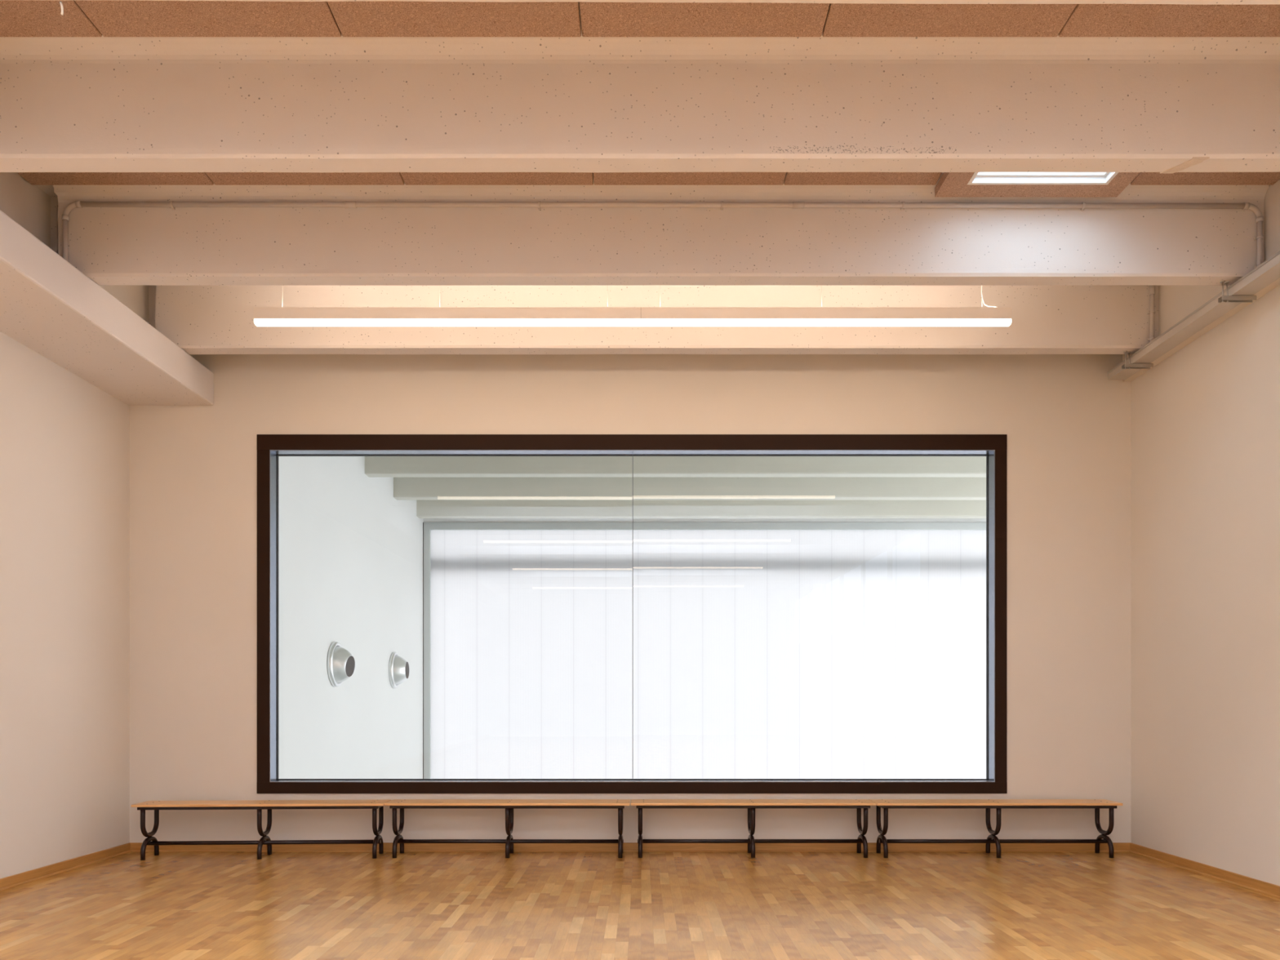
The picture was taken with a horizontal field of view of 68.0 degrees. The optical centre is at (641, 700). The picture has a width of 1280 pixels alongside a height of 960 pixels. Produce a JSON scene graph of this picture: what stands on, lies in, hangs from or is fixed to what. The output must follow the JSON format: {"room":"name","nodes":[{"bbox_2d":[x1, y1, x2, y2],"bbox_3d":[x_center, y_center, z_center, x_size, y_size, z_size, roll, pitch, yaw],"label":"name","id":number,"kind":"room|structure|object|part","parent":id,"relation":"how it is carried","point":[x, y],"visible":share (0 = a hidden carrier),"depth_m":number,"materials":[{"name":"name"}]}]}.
{"room":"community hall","nodes":[
{"label":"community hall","id":0,"kind":"room"},
{"bbox_2d":[0,172,148,323],"bbox_3d":[-4.247,-3.173,-1.470,0.595,0.784,19.060,0,0,0],"label":"wall","id":1,"kind":"structure","parent":0,"point":[25,203],"depth_m":6.20,"materials":[{"name":"beige paint"}]},
{"bbox_2d":[50,196,57,252],"bbox_3d":[-3.891,-3.073,6.357,0.118,0.584,0.024,0,0,0],"label":"trim","id":2,"kind":"structure","parent":1,"relation":"attached to","point":[54,200],"depth_m":6.34,"materials":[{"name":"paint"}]},
{"bbox_2d":[148,284,156,328],"bbox_3d":[-3.891,-3.073,7.626,0.118,0.584,0.028,0,0,0],"label":"trim","id":3,"kind":"structure","parent":1,"relation":"attached to","point":[152,289],"depth_m":7.61,"materials":[{"name":"paint"}]},
{"bbox_2d":[0,331,422,878],"bbox_3d":[-4.439,0.110,4.125,0.212,8.750,30.250,0,0,0],"label":"wall","id":4,"kind":"structure","parent":0,"point":[64,440],"depth_m":7.71,"materials":[{"name":"beige paint"}]},
{"bbox_2d":[0,842,130,890],"bbox_3d":[-4.332,1.248,-1.470,0.026,0.075,19.060,0,0,0],"label":"baseboard","id":5,"kind":"structure","parent":4,"relation":"attached to","point":[6,882],"depth_m":7.09,"materials":[{"name":"brown wood"}]},
{"bbox_2d":[0,209,213,405],"bbox_3d":[-4.035,-2.640,-1.470,0.820,0.280,19.060,0,0,0],"label":"soffit","id":6,"kind":"object","parent":4,"relation":"attached to","point":[48,305],"depth_m":6.54,"materials":[{"name":"paint"}]},
{"bbox_2d":[327,641,355,687],"bbox_3d":[-4.216,-0.505,13.400,0.299,0.642,0.642,0,0,0],"label":"air vent","id":7,"kind":"object","parent":4,"relation":"in","point":[340,662],"visible":1,"depth_m":13.22,"materials":[{"name":"silver metal"}]},
{"bbox_2d":[345,655,355,676],"bbox_3d":[-4.096,-0.476,13.367,0.003,0.298,0.298,7,1,8],"label":"outlet","id":8,"kind":"object","parent":7,"relation":"attached to","point":[350,664],"depth_m":13.36,"materials":[{"name":"grey metal"}]},
{"bbox_2d":[388,651,409,688],"bbox_3d":[-4.212,-0.525,16.600,0.243,0.642,0.642,0,0,0],"label":"air vent","id":9,"kind":"object","parent":4,"relation":"in","point":[398,667],"visible":1,"depth_m":16.42,"materials":[{"name":"silver metal"}]},
{"bbox_2d":[404,662,408,678],"bbox_3d":[-4.092,-0.525,16.600,0.002,0.298,0.298,0,0,0],"label":"outlet","id":10,"kind":"object","parent":9,"relation":"attached to","point":[406,665],"depth_m":16.58,"materials":[{"name":"grey metal"}]},
{"bbox_2d":[37,1,943,196],"bbox_3d":[0.075,-3.440,-1.470,8.050,0.150,19.060,0,0,0],"label":"ceiling","id":11,"kind":"structure","parent":0,"point":[48,189],"depth_m":6.25,"materials":[{"name":"paint"}]},
{"bbox_2d":[0,0,102,36],"bbox_3d":[-3.320,-3.340,4.332,1.234,0.030,0.863,0,0,0],"label":"ceiling panel","id":12,"kind":"object","parent":11,"relation":"attached to","point":[18,18],"visible":1,"depth_m":4.64,"materials":[{"name":"brown wood"}]},
{"bbox_2d":[17,172,213,185],"bbox_3d":[-3.348,-3.340,5.630,1.179,0.030,1.000,0,0,0],"label":"ceiling panel","id":13,"kind":"object","parent":11,"relation":"attached to","point":[33,178],"visible":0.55,"depth_m":6.05,"materials":[{"name":"brown wood"}]},
{"bbox_2d":[74,0,341,36],"bbox_3d":[-2.100,-3.340,4.332,1.194,0.030,0.863,0,0,0],"label":"ceiling panel","id":14,"kind":"object","parent":11,"relation":"attached to","point":[112,18],"visible":1,"depth_m":4.63,"materials":[{"name":"brown wood"}]},
{"bbox_2d":[204,172,404,185],"bbox_3d":[-2.140,-3.340,5.630,1.224,0.030,1.000,0,0,0],"label":"ceiling panel","id":15,"kind":"object","parent":11,"relation":"attached to","point":[217,178],"visible":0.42,"depth_m":6.05,"materials":[{"name":"brown wood"}]},
{"bbox_2d":[327,0,581,36],"bbox_3d":[-0.899,-3.340,4.332,1.196,0.030,0.863,0,0,0],"label":"ceiling panel","id":16,"kind":"object","parent":11,"relation":"attached to","point":[373,18],"visible":1,"depth_m":4.63,"materials":[{"name":"brown wood"}]},
{"bbox_2d":[400,172,593,185],"bbox_3d":[-0.915,-3.340,5.630,1.213,0.030,1.000,0,0,0],"label":"ceiling panel","id":17,"kind":"object","parent":11,"relation":"attached to","point":[409,178],"visible":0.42,"depth_m":6.05,"materials":[{"name":"brown wood"}]},
{"bbox_2d":[253,284,1012,326],"bbox_3d":[-0.061,-3.055,6.950,5.524,0.620,0.072,0,0,0],"label":"lamp","id":18,"kind":"object","parent":11,"relation":"hanging from","point":[989,316],"visible":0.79,"depth_m":6.92,"materials":[{"name":"beige"}]},
{"bbox_2d":[253,319,1011,326],"bbox_3d":[-0.061,-2.765,6.950,5.520,0.040,0.068,0,0,0],"label":"diffuser","id":19,"kind":"object","parent":18,"relation":"attached to","point":[259,322],"depth_m":6.92,"materials":[{"name":"white plastic"}]},
{"bbox_3d":[2.558,-3.110,6.945,0.140,0.511,0.017,0,0,0],"label":"power cord","id":20,"kind":"part","parent":18,"relation":"part of","materials":[{"name":"white plastic"}]},
{"bbox_2d":[0,24,1279,173],"bbox_3d":[0.125,-3.072,4.941,7.926,0.586,0.427,0,0,0],"label":"concrete beam","id":21,"kind":"structure","parent":11,"relation":"attached to","point":[1162,104],"depth_m":4.87,"materials":[{"name":"beige concrete"}]},
{"bbox_2d":[155,284,1159,354],"bbox_3d":[0.125,-3.073,7.572,7.926,0.583,0.436,0,0,0],"label":"concrete beam","id":22,"kind":"structure","parent":11,"relation":"attached to","point":[1090,319],"depth_m":7.49,"materials":[{"name":"beige concrete"}]},
{"bbox_2d":[1147,284,1155,342],"bbox_3d":[4.025,-3.035,7.475,0.052,0.560,0.040,0,0,0],"label":"conduit","id":23,"kind":"object","parent":22,"relation":"attached to","point":[1152,287],"visible":0.8,"depth_m":7.46,"materials":[{"name":"grey"}]},
{"bbox_2d":[53,175,1270,285],"bbox_3d":[0.125,-3.073,6.303,7.926,0.583,0.432,0,0,0],"label":"concrete beam","id":24,"kind":"structure","parent":11,"relation":"attached to","point":[110,246],"depth_m":6.23,"materials":[{"name":"beige concrete"}]},
{"bbox_2d":[62,200,1263,268],"bbox_3d":[0.143,-3.010,6.206,7.857,0.509,0.041,0,0,0],"label":"conduit","id":25,"kind":"object","parent":24,"relation":"attached to","point":[1246,206],"visible":0.9,"depth_m":6.19,"materials":[{"name":"grey"}]},
{"bbox_2d":[593,172,786,185],"bbox_3d":[0.307,-3.340,5.630,1.220,0.030,1.000,0,0,0],"label":"ceiling panel","id":26,"kind":"object","parent":11,"relation":"attached to","point":[599,178],"visible":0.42,"depth_m":6.05,"materials":[{"name":"brown wood"}]},
{"bbox_2d":[122,0,1279,4],"bbox_3d":[0.106,-3.073,3.720,7.926,0.583,0.436,0,0,0],"label":"concrete beam","id":27,"kind":"structure","parent":11,"relation":"attached to","point":[879,2],"depth_m":3.78,"materials":[{"name":"beige concrete"}]},
{"bbox_2d":[59,1,63,15],"bbox_3d":[-2.314,-2.762,3.789,0.015,0.052,0.009,0,0,-14],"label":"cable tie","id":28,"kind":"object","parent":27,"relation":"hanging from","point":[60,2],"visible":1,"depth_m":3.79,"materials":[{"name":"white plastic"}]},
{"bbox_2d":[579,1,830,36],"bbox_3d":[0.304,-3.340,4.332,1.198,0.030,0.863,0,0,0],"label":"ceiling panel","id":29,"kind":"object","parent":11,"relation":"attached to","point":[597,19],"visible":1,"depth_m":4.64,"materials":[{"name":"brown wood"}]},
{"bbox_2d":[784,172,942,185],"bbox_3d":[1.413,-3.340,5.630,0.979,0.030,1.000,0,0,0],"label":"ceiling panel","id":30,"kind":"object","parent":11,"relation":"attached to","point":[791,178],"visible":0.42,"depth_m":6.05,"materials":[{"name":"brown wood"}]},
{"bbox_2d":[822,3,1077,36],"bbox_3d":[1.498,-3.340,4.332,1.178,0.030,0.863,0,0,0],"label":"ceiling panel","id":31,"kind":"object","parent":11,"relation":"attached to","point":[842,20],"visible":1,"depth_m":4.64,"materials":[{"name":"brown wood"}]},
{"bbox_2d":[934,172,1139,196],"bbox_3d":[2.495,-3.397,5.607,1.180,0.275,1.095,0,0,0],"label":"skylight","id":32,"kind":"object","parent":11,"relation":"attached to","point":[950,184],"visible":0.21,"depth_m":5.99,"materials":[{"name":"brown wood"}]},
{"bbox_3d":[2.506,-3.388,5.559,0.888,0.255,0.888,0,0,0],"label":"frame","id":33,"kind":"part","parent":32,"relation":"part of","materials":[{"name":"white plastic"}]},
{"bbox_2d":[1058,4,1279,36],"bbox_3d":[2.690,-3.340,4.332,1.194,0.030,0.863,0,0,0],"label":"ceiling panel","id":34,"kind":"object","parent":11,"relation":"attached to","point":[1086,20],"visible":1,"depth_m":4.64,"materials":[{"name":"brown wood"}]},
{"bbox_2d":[1130,172,1279,185],"bbox_3d":[3.620,-3.340,5.630,0.924,0.030,1.000,0,0,0],"label":"ceiling panel","id":35,"kind":"object","parent":11,"relation":"attached to","point":[1143,178],"visible":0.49,"depth_m":6.06,"materials":[{"name":"brown wood"}]},
{"bbox_2d":[129,354,1130,842],"bbox_3d":[-0.092,-1.065,8.140,8.905,5.000,0.160,0,0,0],"label":"wall","id":36,"kind":"structure","parent":0,"point":[1066,424],"depth_m":8.06,"materials":[{"name":"beige paint"}]},
{"bbox_2d":[129,842,1130,852],"bbox_3d":[-0.092,1.248,8.047,8.505,0.075,0.026,0,0,0],"label":"baseboard","id":37,"kind":"structure","parent":36,"relation":"attached to","point":[135,846],"depth_m":8.05,"materials":[{"name":"brown wood"}]},
{"bbox_2d":[257,434,1007,793],"bbox_3d":[-0.079,-0.731,8.132,6.359,3.044,0.176,0,0,0],"label":"window","id":38,"kind":"structure","parent":36,"relation":"in","point":[269,446],"depth_m":8.05,"materials":[{"name":"brown"}]},
{"bbox_2d":[0,852,1279,959],"bbox_3d":[-0.092,1.360,-1.570,8.905,0.150,19.260,0,0,0],"label":"floor","id":39,"kind":"structure","parent":0,"point":[166,905],"depth_m":5.96,"materials":[{"name":"brown wood"}]},
{"bbox_2d":[130,799,391,860],"bbox_3d":[-3.092,1.060,7.790,1.995,0.450,0.310,0,0,-3],"label":"bench","id":40,"kind":"object","parent":39,"relation":"on","point":[259,805],"visible":0.99,"depth_m":7.73,"materials":[{"name":"brown wood"}]},
{"bbox_3d":[-3.092,0.869,7.790,1.905,0.023,0.296,0,0,-3],"label":"seat frame","id":41,"kind":"part","parent":40,"relation":"part of","materials":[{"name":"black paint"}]},
{"bbox_2d":[383,799,630,857],"bbox_3d":[-1.089,1.060,7.852,1.995,0.450,0.310,0,0,0],"label":"bench","id":42,"kind":"object","parent":39,"relation":"on","point":[508,804],"visible":1,"depth_m":7.74,"materials":[{"name":"black paint"}]},
{"bbox_3d":[-1.089,0.869,7.852,1.905,0.023,0.296,0,0,0],"label":"seat frame","id":43,"kind":"part","parent":42,"relation":"part of","materials":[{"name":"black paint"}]},
{"bbox_2d":[631,799,875,857],"bbox_3d":[0.912,1.060,7.862,1.995,0.450,0.310,0,0,0],"label":"bench","id":44,"kind":"object","parent":39,"relation":"on","point":[751,804],"visible":1,"depth_m":7.74,"materials":[{"name":"black paint"}]},
{"bbox_3d":[0.912,0.869,7.862,1.905,0.023,0.296,0,0,0],"label":"seat frame","id":45,"kind":"part","parent":44,"relation":"part of","materials":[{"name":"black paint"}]},
{"bbox_2d":[868,799,1123,857],"bbox_3d":[2.914,1.060,7.857,1.995,0.450,0.310,0,0,0],"label":"bench","id":46,"kind":"object","parent":39,"relation":"on","point":[885,804],"visible":0.99,"depth_m":7.77,"materials":[{"name":"black paint"}]},
{"bbox_3d":[2.914,0.869,7.857,1.905,0.023,0.296,0,0,0],"label":"seat frame","id":47,"kind":"part","parent":46,"relation":"part of","materials":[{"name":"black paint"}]},
{"bbox_2d":[422,518,986,522],"bbox_3d":[2.333,-3.897,19.010,13.733,0.735,0.280,0,0,0],"label":"wall","id":48,"kind":"structure","parent":0,"point":[424,520],"depth_m":18.87,"materials":[{"name":"white paint"}]},
{"bbox_2d":[422,522,986,778],"bbox_3d":[2.333,0.477,18.984,13.333,8.015,0.272,0,0,0],"label":"curtain","id":49,"kind":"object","parent":48,"relation":"in","point":[762,650],"depth_m":18.92,"materials":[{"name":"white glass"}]},
{"bbox_2d":[1122,179,1279,382],"bbox_3d":[4.225,-3.135,-1.470,0.270,0.860,19.060,0,0,0],"label":"wall","id":50,"kind":"structure","parent":0,"point":[1176,302],"depth_m":6.95,"materials":[{"name":"beige paint"}]},
{"bbox_2d":[1107,250,1279,379],"bbox_3d":[3.960,-2.712,-1.024,0.230,0.144,17.952,0,0,0],"label":"cable tray","id":51,"kind":"object","parent":50,"relation":"attached to","point":[1243,290],"visible":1,"depth_m":6.66,"materials":[{"name":"beige metal"}]},
{"bbox_3d":[3.863,-2.712,7.572,0.028,0.143,0.028,0,0,0],"label":"threaded rod","id":52,"kind":"part","parent":51,"relation":"part of","materials":[{"name":"silver metal"}]},
{"bbox_3d":[3.896,-2.712,7.580,0.028,0.144,0.032,0,0,0],"label":"threaded rod","id":53,"kind":"part","parent":51,"relation":"part of","materials":[{"name":"silver metal"}]},
{"bbox_3d":[3.863,-2.712,6.305,0.028,0.143,0.028,0,0,0],"label":"threaded rod","id":54,"kind":"part","parent":51,"relation":"part of","materials":[{"name":"silver metal"}]},
{"bbox_3d":[3.896,-2.712,6.313,0.028,0.144,0.032,0,0,0],"label":"threaded rod","id":55,"kind":"part","parent":51,"relation":"part of","materials":[{"name":"silver metal"}]},
{"bbox_2d":[1130,284,1279,885],"bbox_3d":[4.260,-0.635,-1.470,0.200,4.140,19.060,0,0,0],"label":"wall","id":56,"kind":"structure","parent":0,"point":[1205,420],"depth_m":6.95,"materials":[{"name":"beige paint"}]},
{"bbox_2d":[1129,842,1279,898],"bbox_3d":[4.147,1.248,-1.470,0.026,0.075,19.060,0,0,0],"label":"baseboard","id":57,"kind":"structure","parent":56,"relation":"attached to","point":[1267,888],"depth_m":6.91,"materials":[{"name":"brown wood"}]},
{"bbox_3d":[2.333,-4.365,13.735,13.733,0.200,11.030,0,0,0],"label":"ceiling","id":58,"kind":"structure","parent":0,"visible":0},
{"bbox_2d":[364,456,986,477],"bbox_3d":[2.333,-3.907,14.998,13.333,0.716,0.445,0,0,0],"label":"concrete beam","id":59,"kind":"structure","parent":58,"relation":"attached to","point":[375,466],"depth_m":14.88,"materials":[{"name":"grey concrete"}]},
{"bbox_2d":[393,476,986,500],"bbox_3d":[2.333,-3.907,16.725,13.333,0.716,0.450,0,0,0],"label":"concrete beam","id":60,"kind":"structure","parent":58,"relation":"attached to","point":[557,488],"depth_m":16.60,"materials":[{"name":"grey concrete"}]},
{"bbox_2d":[416,500,986,518],"bbox_3d":[2.333,-3.907,18.435,13.333,0.716,0.450,0,0,0],"label":"concrete beam","id":61,"kind":"structure","parent":58,"relation":"attached to","point":[424,508],"depth_m":18.31,"materials":[{"name":"grey concrete"}]}
]}

